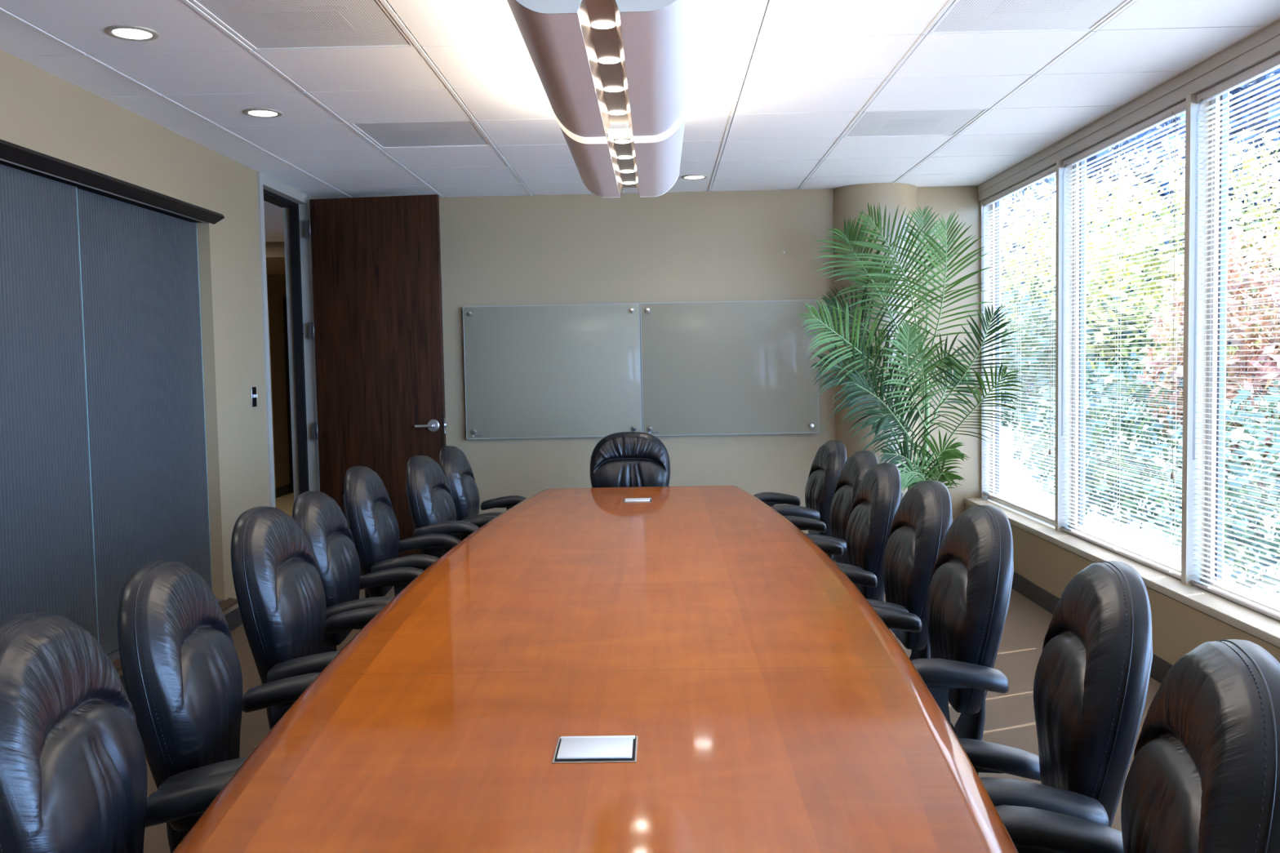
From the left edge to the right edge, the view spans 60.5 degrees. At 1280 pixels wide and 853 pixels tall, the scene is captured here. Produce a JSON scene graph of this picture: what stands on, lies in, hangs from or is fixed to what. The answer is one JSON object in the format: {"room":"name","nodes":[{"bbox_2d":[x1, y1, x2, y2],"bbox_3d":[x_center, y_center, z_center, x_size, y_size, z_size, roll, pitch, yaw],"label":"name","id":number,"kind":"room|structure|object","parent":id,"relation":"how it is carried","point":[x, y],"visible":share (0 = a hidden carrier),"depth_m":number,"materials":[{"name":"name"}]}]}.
{"room":"conference room","nodes":[
{"label":"conference room","id":0,"kind":"room"},
{"bbox_2d":[0,48,315,676],"bbox_3d":[-2.346,-0.037,3.369,0.150,2.570,8.850,-1,3,1],"label":"wall","id":1,"kind":"structure","parent":0,"point":[41,111],"depth_m":5.78,"materials":[{"name":"beige paint"}]},
{"bbox_2d":[0,138,225,224],"bbox_3d":[-2.308,-0.955,3.339,0.158,0.072,4.900,-1,3,1],"label":"track","id":2,"kind":"object","parent":1,"relation":"attached to","point":[12,155],"visible":0.93,"depth_m":4.56,"materials":[{"name":"black metal"}]},
{"bbox_2d":[106,597,237,671],"bbox_3d":[-2.269,1.087,3.458,0.158,0.058,4.900,-1,3,1],"label":"sill","id":3,"kind":"structure","parent":1,"relation":"attached to","point":[114,656],"depth_m":4.79,"materials":[{"name":"brown wood"}]},
{"bbox_2d":[0,164,98,642],"bbox_3d":[-2.315,0.038,3.913,0.010,1.975,1.322,-1,3,1],"label":"sliding glass panel","id":4,"kind":"object","parent":3,"relation":"on","point":[47,562],"visible":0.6,"depth_m":4.24,"materials":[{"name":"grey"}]},
{"bbox_2d":[76,187,212,654],"bbox_3d":[-2.306,-0.034,5.155,0.010,1.975,1.239,-1,3,1],"label":"sliding glass panel","id":5,"kind":"object","parent":3,"relation":"on","point":[140,271],"visible":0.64,"depth_m":5.07,"materials":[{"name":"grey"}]},
{"bbox_2d":[120,607,242,695],"bbox_3d":[-2.254,1.229,2.845,0.008,0.100,7.460,-1,3,1],"label":"baseboard","id":6,"kind":"structure","parent":1,"relation":"attached to","point":[233,619],"depth_m":5.92,"materials":[{"name":"grey rubber"}]},
{"bbox_2d":[250,386,257,407],"bbox_3d":[-2.211,-0.170,6.295,0.018,0.114,0.074,-1,3,1],"label":"light switch","id":7,"kind":"object","parent":1,"relation":"attached to","point":[253,389],"visible":1,"depth_m":6.28,"materials":[{"name":"black plastic"}]},
{"bbox_2d":[257,171,319,507],"bbox_3d":[-2.279,-0.244,6.982,0.162,2.559,0.968,-1,3,1],"label":"door frame","id":8,"kind":"structure","parent":1,"relation":"attached to","point":[295,202],"depth_m":7.32,"materials":[{"name":"grey paint"}]},
{"bbox_2d":[304,194,446,557],"bbox_3d":[-1.743,-0.255,7.254,0.920,2.505,0.107,-1,3,7],"label":"door","id":9,"kind":"structure","parent":1,"relation":"in","point":[376,331],"depth_m":7.24,"materials":[{"name":"brown wood"}]},
{"bbox_2d":[265,241,290,488],"bbox_3d":[-3.941,-0.348,9.313,4.400,2.560,8.700,-1,3,1],"label":"wall","id":10,"kind":"structure","parent":0,"point":[275,251],"depth_m":12.08,"materials":[{"name":"brown paint"}]},
{"bbox_2d":[275,484,291,497],"bbox_3d":[-4.956,0.699,12.814,2.008,0.100,1.668,-1,3,1],"label":"baseboard","id":11,"kind":"structure","parent":10,"relation":"attached to","point":[285,490],"depth_m":12.17,"materials":[{"name":"grey rubber"}]},
{"bbox_2d":[284,297,293,493],"bbox_3d":[-3.947,-0.376,12.868,0.038,2.200,1.000,-1,3,1],"label":"door","id":12,"kind":"structure","parent":10,"relation":"in","point":[285,299],"depth_m":12.37,"materials":[{"name":"black wood"}]},
{"bbox_2d":[0,0,1279,241],"bbox_3d":[-1.897,-1.537,6.203,8.640,0.103,14.700,-1,3,1],"label":"ceiling","id":13,"kind":"structure","parent":0,"point":[775,89],"depth_m":4.60,"materials":[{"name":"white tile"}]},
{"bbox_2d":[104,25,159,40],"bbox_3d":[-1.738,-1.347,3.754,0.172,0.010,0.172,-1,3,1],"label":"recessed light","id":14,"kind":"object","parent":13,"relation":"in","point":[131,33],"visible":1,"depth_m":3.75,"materials":[{"name":"beige glass"}]},
{"bbox_2d":[242,107,282,117],"bbox_3d":[-1.705,-1.418,4.958,0.172,0.010,0.172,-1,3,1],"label":"recessed light","id":15,"kind":"object","parent":13,"relation":"in","point":[257,112],"visible":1,"depth_m":4.95,"materials":[{"name":"beige"}]},
{"bbox_2d":[190,0,414,50],"bbox_3d":[-1.113,-1.361,3.682,0.586,0.011,0.604,-1,3,1],"label":"ceiling vent","id":16,"kind":"object","parent":13,"relation":"attached to","point":[261,24],"visible":0.97,"depth_m":3.69,"materials":[{"name":"silver metal"}]},
{"bbox_2d":[350,120,490,148],"bbox_3d":[-1.083,-1.469,5.508,0.586,0.011,0.604,-1,3,1],"label":"ceiling vent","id":17,"kind":"object","parent":13,"relation":"attached to","point":[433,133],"visible":0.93,"depth_m":5.50,"materials":[{"name":"silver metal"}]},
{"bbox_2d":[506,0,697,197],"bbox_3d":[-0.071,-1.167,3.650,0.455,0.413,2.635,-1,3,1],"label":"pendant light","id":18,"kind":"object","parent":13,"relation":"hanging from","point":[598,64],"visible":1,"depth_m":2.97,"materials":[{"name":"silver metal"}]},
{"bbox_2d":[680,174,707,179],"bbox_3d":[0.342,-1.571,6.900,0.172,0.010,0.172,-1,3,1],"label":"recessed light","id":19,"kind":"object","parent":13,"relation":"in","point":[686,176],"visible":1,"depth_m":6.88,"materials":[{"name":"beige glass"}]},
{"bbox_2d":[843,108,988,137],"bbox_3d":[1.355,-1.513,5.464,0.586,0.011,0.604,-1,3,1],"label":"ceiling vent","id":20,"kind":"object","parent":13,"relation":"attached to","point":[927,122],"visible":0.96,"depth_m":5.45,"materials":[{"name":"silver metal"}]},
{"bbox_2d":[928,0,1130,34],"bbox_3d":[1.324,-1.405,3.639,0.586,0.011,0.604,-1,3,1],"label":"ceiling vent","id":21,"kind":"object","parent":13,"relation":"attached to","point":[961,16],"visible":0.98,"depth_m":3.76,"materials":[{"name":"silver metal"}]},
{"bbox_2d":[127,493,1160,852],"bbox_3d":[-1.817,1.116,6.358,8.500,0.100,14.700,-1,3,1],"label":"floor","id":22,"kind":"structure","parent":0,"point":[1010,716],"depth_m":4.55,"materials":[{"name":"brown carpet"}]},
{"bbox_2d":[0,613,236,852],"bbox_3d":[-0.664,0.798,1.700,0.635,1.034,0.608,-2,3,-9],"label":"chair","id":23,"kind":"object","parent":22,"relation":"on","point":[73,775],"visible":0.98,"depth_m":1.60,"materials":[{"name":"black leather"}]},
{"bbox_2d":[117,560,319,852],"bbox_3d":[-0.732,0.778,2.322,0.635,1.004,0.608,-2,3,-8],"label":"chair","id":24,"kind":"object","parent":22,"relation":"on","point":[180,664],"visible":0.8,"depth_m":2.13,"materials":[{"name":"black leather"}]},
{"bbox_2d":[231,506,386,729],"bbox_3d":[-0.766,0.728,3.019,0.635,1.024,0.608,-1,3,-2],"label":"chair","id":25,"kind":"object","parent":22,"relation":"on","point":[278,586],"visible":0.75,"depth_m":2.84,"materials":[{"name":"black leather"}]},
{"bbox_2d":[292,491,423,653],"bbox_3d":[-0.870,0.707,3.831,0.635,0.974,0.608,-1,3,-3],"label":"chair","id":26,"kind":"object","parent":22,"relation":"on","point":[322,522],"visible":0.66,"depth_m":3.70,"materials":[{"name":"black leather"}]},
{"bbox_2d":[342,466,461,598],"bbox_3d":[-0.864,0.656,4.449,0.635,1.004,0.608,-1,3,-3],"label":"chair","id":27,"kind":"object","parent":22,"relation":"on","point":[371,520],"visible":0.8,"depth_m":4.25,"materials":[{"name":"black leather"}]},
{"bbox_2d":[406,455,496,555],"bbox_3d":[-0.741,0.625,5.044,0.635,0.992,0.608,-1,3,2],"label":"chair","id":28,"kind":"object","parent":22,"relation":"on","point":[432,508],"visible":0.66,"depth_m":4.84,"materials":[{"name":"black leather"}]},
{"bbox_2d":[440,445,526,541],"bbox_3d":[-0.736,0.587,5.802,0.635,0.979,0.608,-1,3,0],"label":"chair","id":29,"kind":"object","parent":22,"relation":"on","point":[455,465],"visible":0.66,"depth_m":5.64,"materials":[{"name":"black leather"}]},
{"bbox_2d":[172,485,1018,852],"bbox_3d":[-0.031,0.828,3.455,1.380,0.745,4.900,-1,3,1],"label":"conference table","id":30,"kind":"object","parent":22,"relation":"on","point":[642,669],"visible":1,"depth_m":2.08,"materials":[{"name":"brown wood"}]},
{"bbox_2d":[590,431,670,488],"bbox_3d":[-0.057,0.541,6.249,0.608,0.992,0.635,-1,3,1],"label":"chair","id":31,"kind":"object","parent":22,"relation":"on","point":[622,459],"visible":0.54,"depth_m":6.40,"materials":[{"name":"black leather"}]},
{"bbox_2d":[753,440,846,559],"bbox_3d":[0.746,0.567,5.618,0.635,0.984,0.608,-1,3,-2],"label":"chair","id":32,"kind":"object","parent":22,"relation":"on","point":[827,465],"visible":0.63,"depth_m":5.45,"materials":[{"name":"black leather"}]},
{"bbox_2d":[783,450,878,564],"bbox_3d":[0.726,0.609,4.778,0.635,0.999,0.608,-1,3,0],"label":"chair","id":33,"kind":"object","parent":22,"relation":"on","point":[850,478],"visible":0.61,"depth_m":4.71,"materials":[{"name":"black leather"}]},
{"bbox_2d":[808,462,902,601],"bbox_3d":[0.673,0.644,4.149,0.635,1.004,0.608,-1,3,2],"label":"chair","id":34,"kind":"object","parent":22,"relation":"on","point":[878,496],"visible":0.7,"depth_m":3.96,"materials":[{"name":"black leather"}]},
{"bbox_2d":[838,480,952,660],"bbox_3d":[0.680,0.680,3.530,0.635,1.004,0.608,-1,3,2],"label":"chair","id":35,"kind":"object","parent":22,"relation":"on","point":[922,518],"visible":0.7,"depth_m":3.35,"materials":[{"name":"black leather"}]},
{"bbox_2d":[796,203,1026,490],"bbox_3d":[1.701,-0.222,6.770,1.329,2.389,1.096,0,4,21],"label":"potted palm","id":36,"kind":"object","parent":22,"relation":"on","point":[906,343],"visible":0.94,"depth_m":6.79,"materials":[{"name":"green plant"}]},
{"bbox_2d":[871,505,1013,740],"bbox_3d":[0.662,0.716,2.925,0.635,1.004,0.608,-1,3,4],"label":"chair","id":37,"kind":"object","parent":22,"relation":"on","point":[968,597],"visible":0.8,"depth_m":2.72,"materials":[{"name":"black leather"}]},
{"bbox_2d":[957,560,1152,827],"bbox_3d":[0.678,0.765,2.202,0.635,0.990,0.608,0,3,11],"label":"chair","id":38,"kind":"object","parent":22,"relation":"on","point":[1091,677],"visible":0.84,"depth_m":1.97,"materials":[{"name":"black leather"}]},
{"bbox_2d":[995,639,1279,852],"bbox_3d":[0.566,0.798,1.557,0.635,1.002,0.608,0,3,15],"label":"chair","id":39,"kind":"object","parent":22,"relation":"on","point":[1203,776],"visible":0.98,"depth_m":1.42,"materials":[{"name":"black leather"}]},
{"bbox_2d":[439,185,980,533],"bbox_3d":[0.136,-0.335,7.667,4.670,2.570,0.150,-1,3,1],"label":"wall","id":40,"kind":"structure","parent":0,"point":[712,246],"depth_m":7.55,"materials":[{"name":"beige paint"}]},
{"bbox_2d":[462,302,641,439],"bbox_3d":[-0.602,-0.380,7.572,1.217,0.915,0.055,-1,3,1],"label":"board","id":41,"kind":"object","parent":40,"relation":"attached to","point":[553,371],"visible":0.98,"depth_m":7.56,"materials":[{"name":"grey glass"}]},
{"bbox_2d":[640,299,819,435],"bbox_3d":[0.618,-0.402,7.551,1.217,0.915,0.055,-1,3,1],"label":"board","id":42,"kind":"object","parent":40,"relation":"attached to","point":[716,367],"visible":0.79,"depth_m":7.54,"materials":[{"name":"grey glass"}]},
{"bbox_2d":[977,18,1279,193],"bbox_3d":[2.301,-1.369,3.187,0.144,0.057,8.600,-1,3,1],"label":"trim","id":43,"kind":"structure","parent":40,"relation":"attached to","point":[1272,30],"depth_m":4.83,"materials":[{"name":"beige paint"}]},
{"bbox_2d":[832,182,918,497],"bbox_3d":[1.631,-0.358,7.656,0.600,2.560,0.600,-1,3,1],"label":"column","id":44,"kind":"structure","parent":0,"point":[848,200],"depth_m":7.38,"materials":[{"name":"beige paint"}]},
{"bbox_2d":[964,503,1279,665],"bbox_3d":[2.293,0.974,3.325,0.210,0.380,8.600,-1,3,1],"label":"wall","id":45,"kind":"structure","parent":0,"point":[1178,628],"depth_m":4.68,"materials":[{"name":"beige paint"}]},
{"bbox_2d":[978,151,1072,531],"bbox_3d":[2.384,-0.505,6.790,0.137,2.090,1.506,-1,3,1],"label":"window","id":46,"kind":"structure","parent":45,"relation":"in","point":[1061,285],"depth_m":6.10,"materials":[{"name":"beige paint"}]},
{"bbox_2d":[982,164,1056,522],"bbox_3d":[2.342,-0.492,6.797,0.050,2.004,1.417,-1,3,1],"label":"blind","id":47,"kind":"object","parent":46,"relation":"attached to","point":[1049,172],"visible":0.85,"depth_m":6.70,"materials":[{"name":"white plastic"}]},
{"bbox_2d":[1011,571,1173,684],"bbox_3d":[2.186,1.114,3.335,0.008,0.105,8.600,-1,3,1],"label":"baseboard","id":48,"kind":"structure","parent":45,"relation":"attached to","point":[1033,592],"depth_m":6.03,"materials":[{"name":"grey rubber"}]},
{"bbox_2d":[964,497,1279,648],"bbox_3d":[2.296,0.764,3.312,0.236,0.034,8.600,-1,3,1],"label":"sill","id":49,"kind":"structure","parent":45,"relation":"on","point":[1265,628],"depth_m":4.71,"materials":[{"name":"beige paint"}]},
{"bbox_2d":[1057,83,1208,585],"bbox_3d":[2.360,-0.418,5.308,0.137,2.090,1.506,-1,3,1],"label":"window","id":50,"kind":"structure","parent":45,"relation":"in","point":[1192,322],"depth_m":4.60,"materials":[{"name":"beige paint"}]},
{"bbox_2d":[1061,100,1186,579],"bbox_3d":[2.318,-0.393,5.321,0.050,2.028,1.427,-1,3,1],"label":"blind","id":51,"kind":"object","parent":50,"relation":"attached to","point":[1180,108],"visible":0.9,"depth_m":5.24,"materials":[{"name":"white plastic"}]},
{"bbox_2d":[1188,35,1279,613],"bbox_3d":[2.335,-0.331,3.825,0.137,2.090,1.506,-1,3,1],"label":"window","id":52,"kind":"structure","parent":45,"relation":"in","point":[1270,48],"depth_m":4.49,"materials":[{"name":"beige paint"}]},
{"bbox_2d":[1192,53,1279,620],"bbox_3d":[2.293,-0.306,3.838,0.050,2.028,1.427,-1,3,1],"label":"blind","id":53,"kind":"object","parent":52,"relation":"attached to","point":[1272,64],"visible":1,"depth_m":4.22,"materials":[{"name":"white plastic"}]},
{"label":"outside","id":54,"kind":"structure","parent":0,"visible":0},
{"bbox_2d":[1000,400,1279,599],"bbox_3d":[21.542,0.755,15.211,37.500,0.200,59.000,-1,3,1],"label":"ground","id":55,"kind":"structure","parent":54,"point":[1122,438],"depth_m":14.53,"materials":[{"name":"white"}]},
{"bbox_2d":[1000,173,1099,414],"bbox_3d":[13.045,-4.768,35.607,6.665,8.778,6.721,-1,3,1],"label":"conifer tree","id":56,"kind":"object","parent":55,"relation":"on","point":[1046,180],"visible":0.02,"depth_m":33.98,"materials":[{"name":"green plant"}]},
{"bbox_2d":[1000,273,1178,437],"bbox_3d":[6.495,-0.732,16.486,3.880,3.210,4.870,-1,3,1],"label":"leafy tree","id":57,"kind":"object","parent":55,"relation":"on","point":[1028,356],"visible":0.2,"depth_m":15.57,"materials":[{"name":"green plant"}]},
{"bbox_2d":[1000,177,1182,458],"bbox_3d":[7.717,-1.954,20.280,5.292,5.153,6.096,-1,3,1],"label":"autumn tree","id":58,"kind":"object","parent":55,"relation":"on","point":[1035,187],"visible":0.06,"depth_m":19.29,"materials":[{"name":"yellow plant"}]},
{"bbox_2d":[1008,350,1279,529],"bbox_3d":[5.602,0.148,11.929,2.826,1.978,3.979,-1,3,1],"label":"shrub","id":59,"kind":"object","parent":55,"relation":"on","point":[1109,379],"visible":0.39,"depth_m":11.66,"materials":[{"name":"green plant"}]},
{"bbox_2d":[1035,128,1279,399],"bbox_3d":[7.235,-1.401,14.030,4.094,4.796,4.495,-1,3,1],"label":"autumn tree","id":60,"kind":"object","parent":55,"relation":"on","point":[1123,351],"visible":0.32,"depth_m":13.58,"materials":[{"name":"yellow plant"}]},
{"bbox_2d":[1051,96,1279,382],"bbox_3d":[11.595,-3.764,22.489,4.765,8.359,7.711,-2,3,-10],"label":"conifer tree","id":61,"kind":"object","parent":55,"relation":"on","point":[1164,124],"visible":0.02,"depth_m":22.35,"materials":[{"name":"green plant"}]},
{"bbox_2d":[1136,219,1279,546],"bbox_3d":[6.314,-0.384,10.323,2.119,3.241,3.323,-2,4,-20],"label":"autumn tree","id":62,"kind":"object","parent":55,"relation":"on","point":[1251,379],"visible":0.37,"depth_m":10.63,"materials":[{"name":"red plant"}]},
{"bbox_2d":[1141,380,1279,595],"bbox_3d":[5.158,0.478,8.167,2.468,1.800,3.448,-1,3,1],"label":"shrub","id":63,"kind":"object","parent":55,"relation":"on","point":[1276,434],"visible":0.48,"depth_m":8.36,"materials":[{"name":"green plant"}]},
{"bbox_2d":[1151,67,1279,382],"bbox_3d":[10.199,-3.119,16.267,4.807,7.849,4.661,-1,3,1],"label":"conifer tree","id":64,"kind":"object","parent":55,"relation":"on","point":[1277,71],"visible":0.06,"depth_m":15.59,"materials":[{"name":"green plant"}]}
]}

